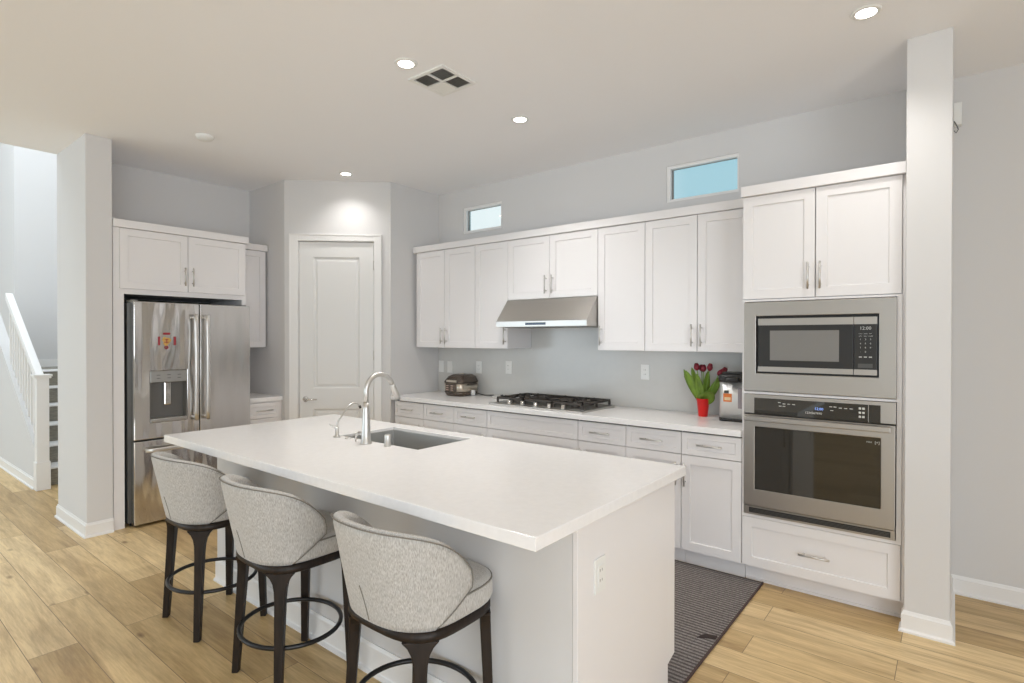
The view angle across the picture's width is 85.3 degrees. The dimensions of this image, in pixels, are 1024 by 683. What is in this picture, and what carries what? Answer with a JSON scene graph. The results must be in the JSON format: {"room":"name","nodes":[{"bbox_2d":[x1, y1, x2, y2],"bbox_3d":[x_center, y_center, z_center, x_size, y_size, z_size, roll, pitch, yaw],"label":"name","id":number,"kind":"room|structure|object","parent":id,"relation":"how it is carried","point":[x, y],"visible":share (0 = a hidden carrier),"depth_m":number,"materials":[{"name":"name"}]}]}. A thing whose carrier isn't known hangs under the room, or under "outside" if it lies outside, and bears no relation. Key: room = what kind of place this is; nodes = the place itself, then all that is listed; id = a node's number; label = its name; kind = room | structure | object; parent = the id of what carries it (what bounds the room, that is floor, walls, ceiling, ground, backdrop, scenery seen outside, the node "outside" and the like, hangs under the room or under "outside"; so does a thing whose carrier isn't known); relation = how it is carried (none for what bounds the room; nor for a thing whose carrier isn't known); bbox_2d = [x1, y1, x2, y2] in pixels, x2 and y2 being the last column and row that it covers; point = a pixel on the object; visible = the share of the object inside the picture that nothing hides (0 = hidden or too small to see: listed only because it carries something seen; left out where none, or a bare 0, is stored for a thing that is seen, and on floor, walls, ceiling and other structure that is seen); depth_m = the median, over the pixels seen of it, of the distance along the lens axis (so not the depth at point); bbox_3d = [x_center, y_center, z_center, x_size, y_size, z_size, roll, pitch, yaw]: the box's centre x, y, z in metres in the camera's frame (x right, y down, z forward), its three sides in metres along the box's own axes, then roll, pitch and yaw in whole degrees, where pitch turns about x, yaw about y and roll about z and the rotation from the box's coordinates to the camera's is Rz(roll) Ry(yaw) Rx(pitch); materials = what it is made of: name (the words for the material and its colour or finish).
{"room":"kitchen","nodes":[
{"label":"kitchen","id":0,"kind":"room"},
{"bbox_2d":[0,314,34,476],"bbox_3d":[-5.481,0.497,6.121,2.300,1.852,0.095,0,0,38],"label":"wall","id":1,"kind":"structure","parent":0,"point":[17,437],"depth_m":5.99,"materials":[{"name":"white paint"}]},
{"bbox_2d":[0,457,33,489],"bbox_3d":[-5.517,1.371,6.079,2.294,0.105,0.021,0,0,38],"label":"baseboard","id":2,"kind":"structure","parent":1,"relation":"attached to","point":[20,475],"depth_m":5.78,"materials":[{"name":"white paint"}]},
{"bbox_2d":[0,143,57,366],"bbox_3d":[-6.745,-1.340,7.965,1.700,5.500,0.880,0,0,38],"label":"wall","id":3,"kind":"structure","parent":0,"point":[28,177],"depth_m":7.29,"materials":[{"name":"white paint"}]},
{"bbox_2d":[38,359,57,366],"bbox_3d":[-6.074,0.284,7.441,0.012,0.099,0.878,0,0,38],"label":"baseboard","id":4,"kind":"structure","parent":3,"relation":"attached to","point":[43,362],"depth_m":7.36,"materials":[{"name":"white paint"}]},
{"bbox_2d":[57,133,112,522],"bbox_3d":[-3.364,-0.043,4.368,0.760,2.960,0.165,0,0,38],"label":"column","id":5,"kind":"structure","parent":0,"point":[84,167],"depth_m":4.17,"materials":[{"name":"white paint"}]},
{"bbox_2d":[54,504,113,538],"bbox_3d":[-3.372,1.385,4.369,0.802,0.105,0.186,0,0,38],"label":"baseboard","id":6,"kind":"structure","parent":5,"relation":"attached to","point":[93,529],"depth_m":4.17,"materials":[{"name":"white paint"}]},
{"bbox_2d":[124,303,163,523],"bbox_3d":[-2.917,0.552,4.816,0.590,1.705,0.893,0,0,38],"label":"panel","id":7,"kind":"object","parent":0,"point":[157,406],"depth_m":4.30,"materials":[{"name":"grey metal"}]},
{"bbox_2d":[112,163,248,302],"bbox_3d":[-3.115,-0.048,5.213,0.100,2.960,1.470,0,0,38],"label":"wall","id":8,"kind":"structure","parent":0,"point":[139,195],"depth_m":5.14,"materials":[{"name":"white paint"}]},
{"bbox_2d":[249,180,284,419],"bbox_3d":[-2.385,-0.050,5.509,0.675,2.960,0.100,0,0,38],"label":"wall","id":9,"kind":"structure","parent":0,"point":[266,203],"depth_m":5.40,"materials":[{"name":"white paint"}]},
{"bbox_2d":[246,250,265,346],"bbox_3d":[-2.638,-0.410,5.407,0.399,0.934,0.330,0,0,38],"label":"upper cabinet","id":10,"kind":"object","parent":9,"relation":"attached to","point":[255,260],"visible":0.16,"depth_m":5.37,"materials":[{"name":"white paint"}]},
{"bbox_2d":[246,243,266,251],"bbox_3d":[-2.638,-0.908,5.420,0.375,0.059,0.330,0,0,38],"label":"crown molding","id":11,"kind":"structure","parent":10,"relation":"attached to","point":[256,247],"depth_m":5.35,"materials":[{"name":"white paint"}]},
{"bbox_2d":[284,180,389,421],"bbox_3d":[-1.669,-0.048,5.360,0.980,2.960,0.120,0,0,-5],"label":"wall","id":12,"kind":"structure","parent":0,"point":[310,206],"depth_m":5.30,"materials":[{"name":"white paint"}]},
{"bbox_2d":[289,234,381,420],"bbox_3d":[-1.683,0.207,5.350,0.858,2.450,0.142,0,0,-5],"label":"trim","id":13,"kind":"structure","parent":12,"relation":"attached to","point":[294,239],"depth_m":5.27,"materials":[{"name":"white paint"}]},
{"bbox_2d":[299,242,373,419],"bbox_3d":[-1.673,0.234,5.338,0.704,2.395,0.166,0,0,-5],"label":"door","id":14,"kind":"structure","parent":12,"relation":"in","point":[336,279],"depth_m":5.31,"materials":[{"name":"white paint"}]},
{"bbox_2d":[333,427,340,437],"bbox_3d":[-0.976,0.504,3.102,0.042,0.058,0.041,0,0,38],"label":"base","id":15,"kind":"object","parent":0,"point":[337,435],"depth_m":3.09,"materials":[{"name":"silver metal"}]},
{"bbox_2d":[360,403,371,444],"bbox_3d":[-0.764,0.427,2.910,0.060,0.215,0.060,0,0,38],"label":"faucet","id":16,"kind":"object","parent":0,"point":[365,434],"depth_m":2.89,"materials":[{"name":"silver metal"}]},
{"bbox_2d":[390,182,438,422],"bbox_3d":[-1.004,-0.049,5.613,0.100,2.960,0.640,0,0,38],"label":"wall","id":17,"kind":"structure","parent":0,"point":[414,213],"depth_m":5.50,"materials":[{"name":"white paint"}]},
{"bbox_2d":[0,0,1023,194],"bbox_3d":[-1.013,-1.647,0.658,9.040,0.300,8.800,0,0,38],"label":"ceiling","id":18,"kind":"structure","parent":0,"point":[316,90],"depth_m":3.10,"materials":[{"name":"white paint"}]},
{"bbox_2d":[195,133,213,141],"bbox_3d":[-2.272,-1.504,4.112,0.124,0.032,0.124,0,0,38],"label":"smoke detector","id":19,"kind":"object","parent":18,"relation":"attached to","point":[204,137],"visible":1,"depth_m":4.08,"materials":[{"name":"white plastic"}]},
{"bbox_2d":[339,172,352,175],"bbox_3d":[-1.508,-1.522,5.049,0.124,0.006,0.124,0,0,38],"label":"recessed light","id":20,"kind":"object","parent":18,"relation":"in","point":[340,173],"visible":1,"depth_m":5.03,"materials":[{"name":"white plastic"}]},
{"bbox_2d":[394,57,417,68],"bbox_3d":[-0.575,-1.508,3.017,0.124,0.006,0.124,0,0,38],"label":"recessed light","id":21,"kind":"object","parent":18,"relation":"in","point":[404,63],"visible":1,"depth_m":3.01,"materials":[{"name":"white plastic"}]},
{"bbox_2d":[398,60,413,67],"bbox_3d":[-0.575,-1.506,3.017,0.083,0.003,0.083,0,0,38],"label":"diffuser","id":22,"kind":"object","parent":21,"relation":"attached to","point":[401,63],"depth_m":3.01,"materials":[{"name":"white plastic"}]},
{"bbox_2d":[408,64,476,96],"bbox_3d":[-0.403,-1.508,3.222,0.280,0.009,0.280,0,0,38],"label":"ceiling vent","id":23,"kind":"object","parent":18,"relation":"in","point":[442,80],"visible":1,"depth_m":3.22,"materials":[{"name":"white plastic"}]},
{"bbox_2d":[511,115,528,122],"bbox_3d":[0.055,-1.512,3.788,0.124,0.006,0.124,0,0,38],"label":"recessed light","id":24,"kind":"object","parent":18,"relation":"in","point":[517,119],"visible":1,"depth_m":3.78,"materials":[{"name":"white plastic"}]},
{"bbox_2d":[514,118,525,121],"bbox_3d":[0.055,-1.511,3.788,0.083,0.003,0.083,0,0,38],"label":"diffuser","id":25,"kind":"object","parent":24,"relation":"attached to","point":[515,119],"depth_m":3.79,"materials":[{"name":"white plastic"}]},
{"bbox_2d":[850,4,881,19],"bbox_3d":[1.619,-1.503,2.541,0.124,0.006,0.124,0,0,38],"label":"recessed light","id":26,"kind":"object","parent":18,"relation":"in","point":[865,12],"visible":1,"depth_m":2.53,"materials":[{"name":"white plastic"}]},
{"bbox_2d":[855,8,876,17],"bbox_3d":[1.619,-1.501,2.541,0.083,0.003,0.083,0,0,38],"label":"diffuser","id":27,"kind":"object","parent":26,"relation":"attached to","point":[860,12],"depth_m":2.53,"materials":[{"name":"white plastic"}]},
{"bbox_2d":[0,468,1023,682],"bbox_3d":[-3.155,1.500,2.376,14.500,0.100,8.800,0,0,38],"label":"floor","id":28,"kind":"structure","parent":0,"point":[74,609],"depth_m":2.77,"materials":[{"name":"brown wood"}]},
{"bbox_2d":[5,293,52,490],"bbox_3d":[-5.077,0.443,5.793,1.490,1.966,0.141,0,0,38],"label":"stair railing","id":29,"kind":"object","parent":28,"relation":"on","point":[33,384],"visible":1,"depth_m":5.52,"materials":[{"name":"white paint"}]},
{"bbox_2d":[41,366,57,484],"bbox_3d":[-5.194,0.880,6.635,2.400,1.080,1.053,0,0,38],"label":"staircase","id":30,"kind":"structure","parent":28,"relation":"on","point":[53,381],"depth_m":6.14,"materials":[{"name":"grey wood"}]},
{"bbox_2d":[112,227,245,530],"bbox_3d":[-2.940,0.281,4.793,0.693,2.308,1.010,0,0,38],"label":"tall cabinet","id":31,"kind":"object","parent":28,"relation":"on","point":[147,266],"visible":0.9,"depth_m":4.45,"materials":[{"name":"white paint"}]},
{"bbox_2d":[112,218,248,243],"bbox_3d":[-2.945,-0.904,4.795,0.672,0.059,1.026,0,0,38],"label":"crown molding","id":32,"kind":"structure","parent":31,"relation":"on","point":[120,223],"depth_m":4.53,"materials":[{"name":"white paint"}]},
{"bbox_2d":[124,300,249,525],"bbox_3d":[-2.852,0.556,4.780,0.736,1.758,0.919,0,0,38],"label":"refrigerator","id":33,"kind":"object","parent":28,"relation":"on","point":[201,381],"visible":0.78,"depth_m":4.48,"materials":[{"name":"grey metal"}]},
{"bbox_2d":[162,337,170,345],"bbox_3d":[-2.748,0.002,4.423,0.008,0.074,0.066,0,0,38],"label":"magnet","id":34,"kind":"object","parent":33,"relation":"attached to","point":[166,341],"visible":1,"depth_m":4.42,"materials":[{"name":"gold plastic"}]},
{"bbox_2d":[149,451,266,642],"bbox_3d":[-1.585,1.003,2.909,0.504,0.891,0.506,0,0,38],"label":"bar stool","id":35,"kind":"object","parent":28,"relation":"on","point":[191,493],"visible":0.8,"depth_m":2.71,"materials":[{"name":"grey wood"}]},
{"bbox_2d":[250,400,281,423],"bbox_3d":[-2.526,0.994,5.338,0.674,0.874,0.348,0,0,38],"label":"base cabinet","id":36,"kind":"object","parent":28,"relation":"on","point":[267,411],"visible":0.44,"depth_m":5.15,"materials":[{"name":"white paint"}]},
{"bbox_2d":[250,392,282,402],"bbox_3d":[-2.539,0.536,5.346,0.638,0.038,0.350,0,0,38],"label":"countertop","id":37,"kind":"structure","parent":36,"relation":"on","point":[254,397],"depth_m":5.23,"materials":[{"name":"white stone"}]},
{"bbox_2d":[219,474,348,682],"bbox_3d":[-0.981,1.006,2.422,0.504,0.891,0.506,0,0,40],"label":"bar stool","id":38,"kind":"object","parent":28,"relation":"on","point":[279,535],"visible":0.95,"depth_m":2.23,"materials":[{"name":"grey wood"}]},
{"bbox_2d":[331,510,492,682],"bbox_3d":[-0.346,1.010,1.922,0.504,0.891,0.506,0,0,38],"label":"bar stool","id":39,"kind":"object","parent":28,"relation":"on","point":[415,591],"visible":1,"depth_m":1.73,"materials":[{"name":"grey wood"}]},
{"bbox_2d":[395,400,455,431],"bbox_3d":[-0.634,0.996,5.315,0.788,0.874,0.654,0,0,38],"label":"base cabinet","id":40,"kind":"object","parent":28,"relation":"on","point":[432,416],"visible":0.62,"depth_m":5.06,"materials":[{"name":"white paint"}]},
{"bbox_2d":[391,391,741,436],"bbox_3d":[0.298,0.544,4.572,3.229,0.038,0.632,0,0,38],"label":"countertop","id":41,"kind":"structure","parent":40,"relation":"on","point":[653,418],"depth_m":4.08,"materials":[{"name":"white stone"}]},
{"bbox_2d":[444,373,477,396],"bbox_3d":[-0.485,0.412,5.370,0.272,0.213,0.276,0,0,38],"label":"rice cooker","id":42,"kind":"object","parent":41,"relation":"on","point":[461,384],"visible":1,"depth_m":5.28,"materials":[{"name":"brown metal"}]},
{"bbox_2d":[489,393,614,412],"bbox_3d":[0.319,0.493,4.567,0.912,0.064,0.510,0,0,38],"label":"gas cooktop","id":43,"kind":"object","parent":41,"relation":"in","point":[565,403],"visible":1,"depth_m":4.45,"materials":[{"name":"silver metal"}]},
{"bbox_2d":[499,400,610,410],"bbox_3d":[0.336,0.511,4.588,0.872,0.003,0.425,0,0,38],"label":"tray","id":44,"kind":"object","parent":43,"relation":"on","point":[593,407],"depth_m":4.39,"materials":[{"name":"silver metal"}]},
{"bbox_2d":[696,398,708,416],"bbox_3d":[1.355,0.467,3.942,0.092,0.126,0.092,0,0,38],"label":"vase","id":45,"kind":"object","parent":41,"relation":"on","point":[702,404],"visible":0.84,"depth_m":3.91,"materials":[{"name":"red ceramic"}]},
{"bbox_2d":[684,363,700,399],"bbox_3d":[1.280,0.334,3.959,0.151,0.367,0.090,0,0,38],"label":"tulip","id":46,"kind":"object","parent":45,"relation":"in","point":[689,380],"visible":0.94,"depth_m":3.94,"materials":[{"name":"green plant"}]},
{"bbox_2d":[691,364,702,383],"bbox_3d":[1.329,0.340,3.966,0.084,0.354,0.066,0,0,38],"label":"tulip","id":47,"kind":"object","parent":45,"relation":"in","point":[693,374],"visible":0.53,"depth_m":3.96,"materials":[{"name":"green plant"}]},
{"bbox_2d":[695,364,706,398],"bbox_3d":[1.324,0.340,3.912,0.085,0.356,0.065,0,0,-24],"label":"tulip","id":48,"kind":"object","parent":45,"relation":"in","point":[698,383],"visible":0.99,"depth_m":3.90,"materials":[{"name":"green plant"}]},
{"bbox_2d":[703,363,712,391],"bbox_3d":[1.371,0.335,3.906,0.081,0.367,0.047,0,0,38],"label":"tulip","id":49,"kind":"object","parent":45,"relation":"in","point":[706,383],"visible":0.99,"depth_m":3.90,"materials":[{"name":"green plant"}]},
{"bbox_2d":[699,369,723,404],"bbox_3d":[1.386,0.354,3.866,0.180,0.330,0.084,0,0,38],"label":"tulip","id":50,"kind":"object","parent":45,"relation":"in","point":[710,394],"visible":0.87,"depth_m":3.88,"materials":[{"name":"green plant"}]},
{"bbox_2d":[718,371,741,422],"bbox_3d":[1.518,0.366,3.745,0.219,0.330,0.265,0,0,38],"label":"coffee maker","id":51,"kind":"object","parent":41,"relation":"on","point":[730,382],"visible":0.64,"depth_m":3.69,"materials":[{"name":"silver metal"}]},
{"bbox_2d":[213,458,674,682],"bbox_3d":[-0.539,1.012,2.896,2.555,0.874,0.852,0,0,38],"label":"kitchen island","id":52,"kind":"object","parent":28,"relation":"on","point":[549,624],"visible":0.27,"depth_m":2.07,"materials":[{"name":"white paint"}]},
{"bbox_2d":[164,414,685,551],"bbox_3d":[-0.616,0.526,2.787,2.616,0.100,1.107,0,0,38],"label":"island countertop","id":53,"kind":"structure","parent":52,"relation":"on","point":[529,496],"depth_m":2.29,"materials":[{"name":"white stone"}]},
{"bbox_2d":[329,402,361,437],"bbox_3d":[-0.941,0.440,3.159,0.058,0.185,0.191,0,0,38],"label":"filtered water faucet","id":54,"kind":"object","parent":53,"relation":"on","point":[336,427],"visible":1,"depth_m":3.10,"materials":[{"name":"silver metal"}]},
{"bbox_2d":[355,372,400,444],"bbox_3d":[-0.725,0.348,3.006,0.119,0.372,0.259,0,0,38],"label":"kitchen faucet","id":55,"kind":"object","parent":53,"relation":"on","point":[365,434],"visible":1,"depth_m":2.90,"materials":[{"name":"silver metal"}]},
{"bbox_2d":[351,430,462,449],"bbox_3d":[-0.603,0.672,3.109,0.653,0.242,0.385,0,0,38],"label":"sink","id":56,"kind":"object","parent":53,"relation":"in","point":[417,441],"visible":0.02,"depth_m":3.34,"materials":[{"name":"silver metal"}]},
{"bbox_2d":[594,554,605,594],"bbox_3d":[0.300,0.793,1.890,0.008,0.118,0.072,0,0,38],"label":"electrical outlet","id":57,"kind":"object","parent":52,"relation":"attached to","point":[599,563],"visible":1,"depth_m":1.88,"materials":[{"name":"white plastic"}]},
{"bbox_2d":[598,563,603,585],"bbox_3d":[0.302,0.793,1.888,0.002,0.068,0.034,0,0,38],"label":"receptacle","id":58,"kind":"object","parent":57,"relation":"attached to","point":[600,565],"depth_m":1.89,"materials":[{"name":"white plastic"}]},
{"bbox_2d":[454,407,488,436],"bbox_3d":[-0.176,0.999,4.951,0.378,0.874,0.654,0,0,38],"label":"base cabinet","id":59,"kind":"object","parent":28,"relation":"on","point":[472,421],"visible":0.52,"depth_m":4.72,"materials":[{"name":"white paint"}]},
{"bbox_2d":[487,410,578,449],"bbox_3d":[0.318,1.002,4.559,0.878,0.874,0.654,0,0,38],"label":"base cabinet","id":60,"kind":"object","parent":28,"relation":"on","point":[527,428],"visible":0.12,"depth_m":4.31,"materials":[{"name":"white paint"}]},
{"bbox_2d":[578,420,626,456],"bbox_3d":[0.812,1.005,4.167,0.382,0.874,0.654,0,0,38],"label":"base cabinet","id":61,"kind":"object","parent":28,"relation":"on","point":[593,436],"visible":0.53,"depth_m":3.93,"materials":[{"name":"white paint"}]},
{"bbox_2d":[626,425,684,561],"bbox_3d":[1.116,1.007,3.926,0.389,0.874,0.654,0,0,38],"label":"base cabinet","id":62,"kind":"object","parent":28,"relation":"on","point":[643,443],"visible":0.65,"depth_m":3.66,"materials":[{"name":"white paint"}]},
{"bbox_2d":[681,431,745,576],"bbox_3d":[1.416,1.009,3.688,0.372,0.874,0.654,0,0,38],"label":"base cabinet","id":63,"kind":"object","parent":28,"relation":"on","point":[711,519],"visible":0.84,"depth_m":3.46,"materials":[{"name":"white paint"}]},
{"bbox_2d":[668,560,763,682],"bbox_3d":[0.105,1.438,3.620,2.562,0.012,1.273,0,0,38],"label":"kitchen rug","id":64,"kind":"object","parent":28,"relation":"on","point":[707,601],"visible":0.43,"depth_m":2.98,"materials":[{"name":"grey fabric"}]},
{"bbox_2d":[742,175,905,617],"bbox_3d":[1.877,0.294,3.317,0.800,2.308,0.654,0,0,38],"label":"tall cabinet","id":65,"kind":"object","parent":28,"relation":"on","point":[845,240],"visible":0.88,"depth_m":3.06,"materials":[{"name":"white paint"}]},
{"bbox_2d":[744,393,896,540],"bbox_3d":[1.827,0.668,3.275,0.747,0.712,0.590,0,0,38],"label":"wall oven","id":66,"kind":"object","parent":65,"relation":"in","point":[830,463],"visible":1,"depth_m":3.06,"materials":[{"name":"silver metal"}]},
{"bbox_2d":[778,402,864,417],"bbox_3d":[1.696,0.377,3.066,0.424,0.055,0.001,0,0,38],"label":"print","id":67,"kind":"object","parent":66,"relation":"on","point":[794,409],"depth_m":3.06,"materials":[{"name":"grey"}]},
{"bbox_2d":[744,297,896,398],"bbox_3d":[1.814,0.031,3.255,0.752,0.524,0.432,0,0,38],"label":"microwave","id":68,"kind":"object","parent":65,"relation":"in","point":[835,347],"visible":1,"depth_m":3.06,"materials":[{"name":"silver metal"}]},
{"bbox_2d":[439,63,1023,588],"bbox_3d":[2.180,-0.033,3.565,7.635,2.960,0.110,0,0,38],"label":"wall","id":69,"kind":"structure","parent":0,"point":[987,394],"depth_m":3.17,"materials":[{"name":"white paint"}]},
{"bbox_2d":[417,246,474,347],"bbox_3d":[-0.546,-0.408,5.409,0.785,0.934,0.384,0,0,38],"label":"upper cabinet","id":70,"kind":"object","parent":69,"relation":"attached to","point":[445,278],"visible":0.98,"depth_m":5.28,"materials":[{"name":"white paint"}]},
{"bbox_2d":[413,161,905,253],"bbox_3d":[0.619,-0.898,4.318,4.025,0.060,0.637,0,0,38],"label":"crown molding","id":71,"kind":"structure","parent":70,"relation":"on","point":[735,204],"depth_m":3.72,"materials":[{"name":"white paint"}]},
{"bbox_2d":[464,201,501,233],"bbox_3d":[-0.274,-1.213,5.478,0.500,0.260,0.054,0,0,38],"label":"window","id":72,"kind":"structure","parent":69,"relation":"in","point":[467,211],"depth_m":5.51,"materials":[{"name":"white paint"}]},
{"bbox_2d":[475,241,530,348],"bbox_3d":[-0.088,-0.406,5.045,0.380,0.934,0.384,0,0,38],"label":"upper cabinet","id":73,"kind":"object","parent":69,"relation":"attached to","point":[491,260],"visible":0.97,"depth_m":4.93,"materials":[{"name":"white paint"}]},
{"bbox_2d":[508,229,597,300],"bbox_3d":[0.407,-0.612,4.651,0.882,0.516,0.384,0,0,38],"label":"upper cabinet","id":74,"kind":"object","parent":69,"relation":"attached to","point":[564,265],"visible":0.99,"depth_m":4.50,"materials":[{"name":"white paint"}]},
{"bbox_2d":[496,296,597,327],"bbox_3d":[0.363,-0.233,4.603,0.882,0.236,0.492,0,0,38],"label":"range hood","id":75,"kind":"object","parent":74,"relation":"attached to","point":[572,312],"visible":0.79,"depth_m":4.42,"materials":[{"name":"silver metal"}]},
{"bbox_2d":[438,328,741,414],"bbox_3d":[0.497,0.200,4.823,3.232,0.646,0.011,0,0,38],"label":"backsplash","id":76,"kind":"structure","parent":69,"relation":"attached to","point":[558,361],"depth_m":4.71,"materials":[{"name":"stone"}]},
{"bbox_2d":[439,361,443,371],"bbox_3d":[-0.737,0.258,5.790,0.072,0.118,0.008,0,0,38],"label":"light switch","id":77,"kind":"object","parent":76,"relation":"attached to","point":[441,363],"visible":1,"depth_m":5.78,"materials":[{"name":"white plastic"}]},
{"bbox_2d":[447,361,452,372],"bbox_3d":[-0.639,0.261,5.713,0.072,0.118,0.008,0,0,38],"label":"light switch","id":78,"kind":"object","parent":76,"relation":"attached to","point":[449,363],"visible":1,"depth_m":5.71,"materials":[{"name":"white plastic"}]},
{"bbox_2d":[476,361,481,373],"bbox_3d":[-0.326,0.254,5.464,0.072,0.118,0.008,0,0,38],"label":"electrical outlet","id":79,"kind":"object","parent":76,"relation":"attached to","point":[478,363],"visible":1,"depth_m":5.46,"materials":[{"name":"white plastic"}]},
{"bbox_2d":[506,361,511,373],"bbox_3d":[-0.032,0.244,5.231,0.072,0.118,0.008,0,0,38],"label":"electrical outlet","id":80,"kind":"object","parent":76,"relation":"attached to","point":[508,363],"visible":1,"depth_m":5.22,"materials":[{"name":"white plastic"}]},
{"bbox_2d":[641,364,648,379],"bbox_3d":[1.047,0.241,4.374,0.072,0.118,0.008,0,0,38],"label":"electrical outlet","id":81,"kind":"object","parent":76,"relation":"attached to","point":[644,368],"visible":1,"depth_m":4.37,"materials":[{"name":"white plastic"}]},
{"bbox_2d":[643,368,646,376],"bbox_3d":[1.046,0.241,4.372,0.034,0.068,0.002,0,0,38],"label":"receptacle","id":82,"kind":"object","parent":81,"relation":"attached to","point":[644,369],"depth_m":4.37,"materials":[{"name":"white plastic"}]},
{"bbox_2d":[598,222,644,350],"bbox_3d":[0.905,-0.400,4.257,0.385,0.934,0.384,0,0,38],"label":"upper cabinet","id":83,"kind":"object","parent":69,"relation":"attached to","point":[621,249],"visible":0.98,"depth_m":4.13,"materials":[{"name":"white paint"}]},
{"bbox_2d":[645,209,742,352],"bbox_3d":[1.352,-0.397,3.902,0.752,0.934,0.384,0,0,38],"label":"upper cabinet","id":84,"kind":"object","parent":69,"relation":"attached to","point":[694,263],"visible":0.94,"depth_m":3.79,"materials":[{"name":"white paint"}]},
{"bbox_2d":[667,153,738,202],"bbox_3d":[1.419,-1.204,4.134,0.537,0.277,0.054,0,0,38],"label":"window","id":85,"kind":"structure","parent":69,"relation":"in","point":[670,170],"depth_m":4.15,"materials":[{"name":"white paint"}]},
{"bbox_2d":[951,574,1023,609],"bbox_3d":[3.788,1.405,2.214,3.203,0.105,0.021,0,0,38],"label":"baseboard","id":86,"kind":"structure","parent":69,"relation":"attached to","point":[992,592],"depth_m":3.10,"materials":[{"name":"white paint"}]},
{"bbox_2d":[904,27,952,620],"bbox_3d":[2.254,-0.029,2.996,0.182,2.960,0.690,0,0,38],"label":"wall column","id":87,"kind":"structure","parent":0,"point":[929,121],"depth_m":2.72,"materials":[{"name":"white paint"}]},
{"bbox_2d":[898,574,954,645],"bbox_3d":[2.245,1.399,2.995,0.224,0.105,0.707,0,0,38],"label":"baseboard","id":88,"kind":"structure","parent":87,"relation":"attached to","point":[924,626],"depth_m":2.73,"materials":[{"name":"white paint"}]},
{"bbox_2d":[953,102,961,132],"bbox_3d":[2.497,-1.248,3.115,0.038,0.172,0.061,0,0,38],"label":"wall sensor","id":89,"kind":"object","parent":87,"relation":"attached to","point":[957,107],"visible":1,"depth_m":3.10,"materials":[{"name":"white plastic"}]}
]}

